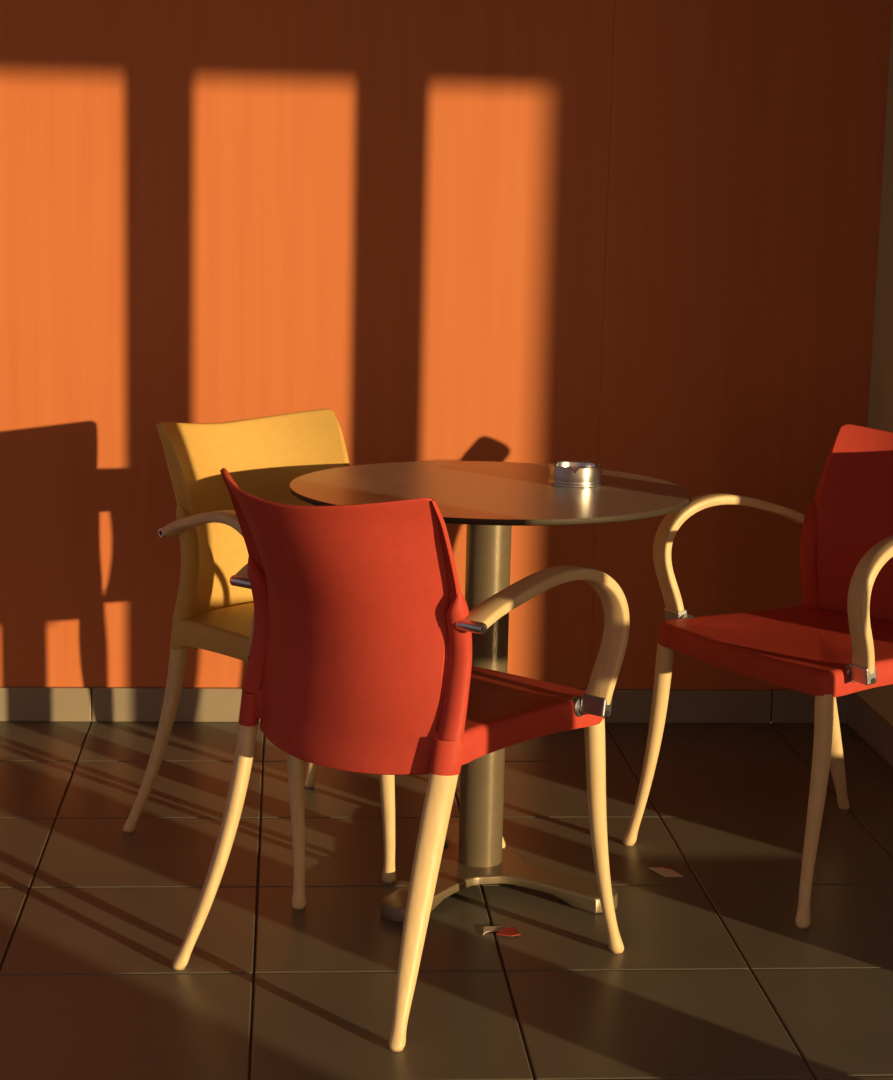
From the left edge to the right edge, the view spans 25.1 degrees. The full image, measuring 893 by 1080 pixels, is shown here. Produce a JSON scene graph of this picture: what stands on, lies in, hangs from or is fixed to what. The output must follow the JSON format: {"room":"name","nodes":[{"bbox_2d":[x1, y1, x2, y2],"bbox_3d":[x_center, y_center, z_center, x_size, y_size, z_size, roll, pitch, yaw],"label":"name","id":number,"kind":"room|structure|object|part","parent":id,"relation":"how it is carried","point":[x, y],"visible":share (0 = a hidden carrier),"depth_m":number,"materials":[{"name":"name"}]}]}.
{"room":"cafe","nodes":[
{"label":"cafe","id":0,"kind":"room"},
{"bbox_2d":[0,0,892,689],"bbox_3d":[-1.533,-0.820,4.559,5.129,2.501,0.123,1,10,-5],"label":"wall","id":1,"kind":"structure","parent":0,"point":[639,237],"depth_m":4.65,"materials":[{"name":"orange laminate"}]},
{"bbox_2d":[0,686,848,722],"bbox_3d":[-1.562,0.382,4.702,5.113,0.082,0.026,1,10,-5],"label":"baseboard","id":2,"kind":"structure","parent":1,"relation":"attached to","point":[54,704],"depth_m":4.77,"materials":[{"name":"beige tile"}]},
{"bbox_2d":[0,721,892,1079],"bbox_3d":[1.042,1.041,1.716,9.840,0.082,6.496,1,10,-5],"label":"floor","id":3,"kind":"structure","parent":0,"point":[715,977],"depth_m":3.50,"materials":[{"name":"brown tile"}]},
{"bbox_2d":[123,409,505,909],"bbox_3d":[-0.262,0.185,3.853,0.592,0.818,0.577,-8,14,-44],"label":"armchair","id":4,"kind":"object","parent":3,"relation":"on","point":[262,455],"visible":0.43,"depth_m":3.88,"materials":[{"name":"yellow plastic"}]},
{"bbox_3d":[-0.561,0.384,3.884,0.163,0.396,0.046,9,12,37],"label":"leg","id":5,"kind":"part","parent":4,"relation":"part of","materials":[{"name":"brown wood"}]},
{"bbox_3d":[-0.510,-0.016,3.745,0.061,0.018,0.018,-8,14,-44],"label":"pivot rod","id":6,"kind":"part","parent":4,"relation":"part of","materials":[{"name":"metal"}]},
{"bbox_3d":[-0.407,0.062,3.619,0.054,0.237,0.346,-6,12,-38],"label":"armrest","id":7,"kind":"part","parent":4,"relation":"part of","materials":[{"name":"brown wood"}]},
{"bbox_3d":[-0.229,0.179,3.817,0.483,0.062,0.416,-8,14,-44],"label":"seat","id":8,"kind":"part","parent":4,"relation":"part of","materials":[{"name":"yellow plastic"}]},
{"bbox_3d":[-0.391,-0.024,3.956,0.458,0.447,0.195,-8,14,-44],"label":"backrest","id":9,"kind":"part","parent":4,"relation":"part of","materials":[{"name":"yellow plastic"}]},
{"bbox_3d":[-0.267,0.443,3.547,0.036,0.408,0.087,0,10,-9],"label":"leg","id":10,"kind":"part","parent":4,"relation":"part of","materials":[{"name":"brown wood"}]},
{"bbox_3d":[-0.255,0.341,4.178,0.046,0.396,0.163,-6,12,-36],"label":"leg","id":11,"kind":"part","parent":4,"relation":"part of","materials":[{"name":"brown wood"}]},
{"bbox_3d":[0.078,0.394,3.878,0.087,0.408,0.036,3,10,11],"label":"leg","id":12,"kind":"part","parent":4,"relation":"part of","materials":[{"name":"brown wood"}]},
{"bbox_2d":[172,468,629,1051],"bbox_3d":[-0.074,0.292,3.258,0.592,0.818,0.577,9,12,38],"label":"armchair","id":13,"kind":"object","parent":3,"relation":"on","point":[360,660],"visible":1,"depth_m":3.05,"materials":[{"name":"red plastic"}]},
{"bbox_3d":[-0.372,0.494,3.270,0.163,0.396,0.046,-8,13,-43],"label":"leg","id":14,"kind":"part","parent":13,"relation":"part of","materials":[{"name":"brown wood"}]},
{"bbox_3d":[-0.327,0.070,3.270,0.061,0.018,0.018,9,12,38],"label":"pivot rod","id":15,"kind":"part","parent":13,"relation":"part of","materials":[{"name":"metal"}]},
{"bbox_3d":[-0.237,0.100,3.423,0.054,0.237,0.346,8,12,32],"label":"armrest","id":16,"kind":"part","parent":13,"relation":"part of","materials":[{"name":"brown wood"}]},
{"bbox_3d":[-0.191,0.132,3.080,0.458,0.447,0.195,9,12,38],"label":"backrest","id":17,"kind":"part","parent":13,"relation":"part of","materials":[{"name":"red plastic"}]},
{"bbox_3d":[-0.109,0.432,3.631,0.036,0.408,0.087,2,10,4],"label":"leg","id":18,"kind":"part","parent":13,"relation":"part of","materials":[{"name":"brown wood"}]},
{"bbox_3d":[-0.044,0.274,3.292,0.483,0.062,0.416,9,12,38],"label":"seat","id":19,"kind":"part","parent":13,"relation":"part of","materials":[{"name":"red plastic"}]},
{"bbox_3d":[-0.042,0.547,3.006,0.046,0.396,0.163,7,11,31],"label":"leg","id":20,"kind":"part","parent":13,"relation":"part of","materials":[{"name":"brown wood"}]},
{"bbox_3d":[0.032,0.128,2.983,0.061,0.018,0.018,9,12,38],"label":"pivot rod","id":21,"kind":"part","parent":13,"relation":"part of","materials":[{"name":"metal"}]},
{"bbox_3d":[0.154,0.163,3.110,0.346,0.237,0.054,-8,14,-44],"label":"armrest","id":22,"kind":"part","parent":13,"relation":"part of","materials":[{"name":"brown wood"}]},
{"bbox_3d":[0.264,0.492,3.333,0.087,0.408,0.036,-1,10,-16],"label":"leg","id":23,"kind":"part","parent":13,"relation":"part of","materials":[{"name":"brown wood"}]},
{"bbox_2d":[290,461,690,921],"bbox_3d":[0.070,0.267,3.667,0.720,0.735,0.720,1,10,-5],"label":"cafe table","id":24,"kind":"object","parent":3,"relation":"on","point":[490,497],"visible":0.89,"depth_m":3.61,"materials":[{"name":"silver metal"}]},
{"bbox_2d":[548,461,602,487],"bbox_3d":[0.236,-0.121,3.669,0.100,0.036,0.100,1,10,-5],"label":"ashtray","id":25,"kind":"object","parent":24,"relation":"on","point":[572,474],"visible":1,"depth_m":3.63,"materials":[{"name":"metal"}]},
{"bbox_2d":[483,926,520,936],"bbox_3d":[0.094,0.674,3.453,0.064,0.006,0.047,1,10,-5],"label":"paper scrap","id":26,"kind":"object","parent":3,"relation":"on","point":[503,930],"visible":1,"depth_m":3.46,"materials":[{"name":"red paper"}]},
{"bbox_2d":[648,866,682,876],"bbox_3d":[0.413,0.626,3.779,0.040,0.005,0.059,-4,11,-27],"label":"paper scrap","id":27,"kind":"object","parent":3,"relation":"on","point":[667,871],"visible":1,"depth_m":3.78,"materials":[{"name":"beige paper"}]},
{"bbox_2d":[623,424,892,928],"bbox_3d":[0.737,0.217,3.805,0.577,0.818,0.592,-5,11,-31],"label":"armchair","id":28,"kind":"object","parent":3,"relation":"on","point":[839,642],"visible":1,"depth_m":3.89,"materials":[{"name":"red plastic"}]},
{"bbox_3d":[0.395,0.396,3.912,0.087,0.408,0.036,2,10,3],"label":"leg","id":29,"kind":"part","parent":28,"relation":"part of","materials":[{"name":"brown wood"}]},
{"bbox_3d":[0.569,0.025,3.966,0.346,0.237,0.054,-3,11,-25],"label":"armrest","id":30,"kind":"part","parent":28,"relation":"part of","materials":[{"name":"brown wood"}]},
{"bbox_3d":[0.697,0.207,3.779,0.416,0.062,0.483,-5,11,-31],"label":"seat","id":31,"kind":"part","parent":28,"relation":"part of","materials":[{"name":"red plastic"}]},
{"bbox_3d":[0.647,0.471,3.510,0.036,0.408,0.087,6,11,23],"label":"leg","id":32,"kind":"part","parent":28,"relation":"part of","materials":[{"name":"brown wood"}]},
{"bbox_3d":[0.793,0.375,4.125,0.163,0.396,0.046,-7,13,-39],"label":"leg","id":33,"kind":"part","parent":28,"relation":"part of","materials":[{"name":"brown wood"}]},
{"bbox_3d":[0.903,0.021,3.873,0.195,0.447,0.458,-5,11,-31],"label":"backrest","id":34,"kind":"part","parent":28,"relation":"part of","materials":[{"name":"red plastic"}]},
{"bbox_3d":[0.833,0.104,3.543,0.346,0.237,0.054,-6,12,-37],"label":"armrest","id":35,"kind":"part","parent":28,"relation":"part of","materials":[{"name":"brown wood"}]},
{"bbox_2d":[855,7,892,725],"bbox_3d":[1.117,-0.727,4.383,0.144,2.501,0.911,1,10,-5],"label":"wall","id":36,"kind":"structure","parent":0,"point":[880,413],"depth_m":4.66,"materials":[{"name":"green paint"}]},
{"bbox_2d":[847,693,892,766],"bbox_3d":[1.022,0.475,4.518,0.025,0.082,0.766,1,10,-5],"label":"baseboard","id":37,"kind":"structure","parent":36,"relation":"attached to","point":[862,718],"depth_m":4.70,"materials":[{"name":"brown wood"}]}
]}

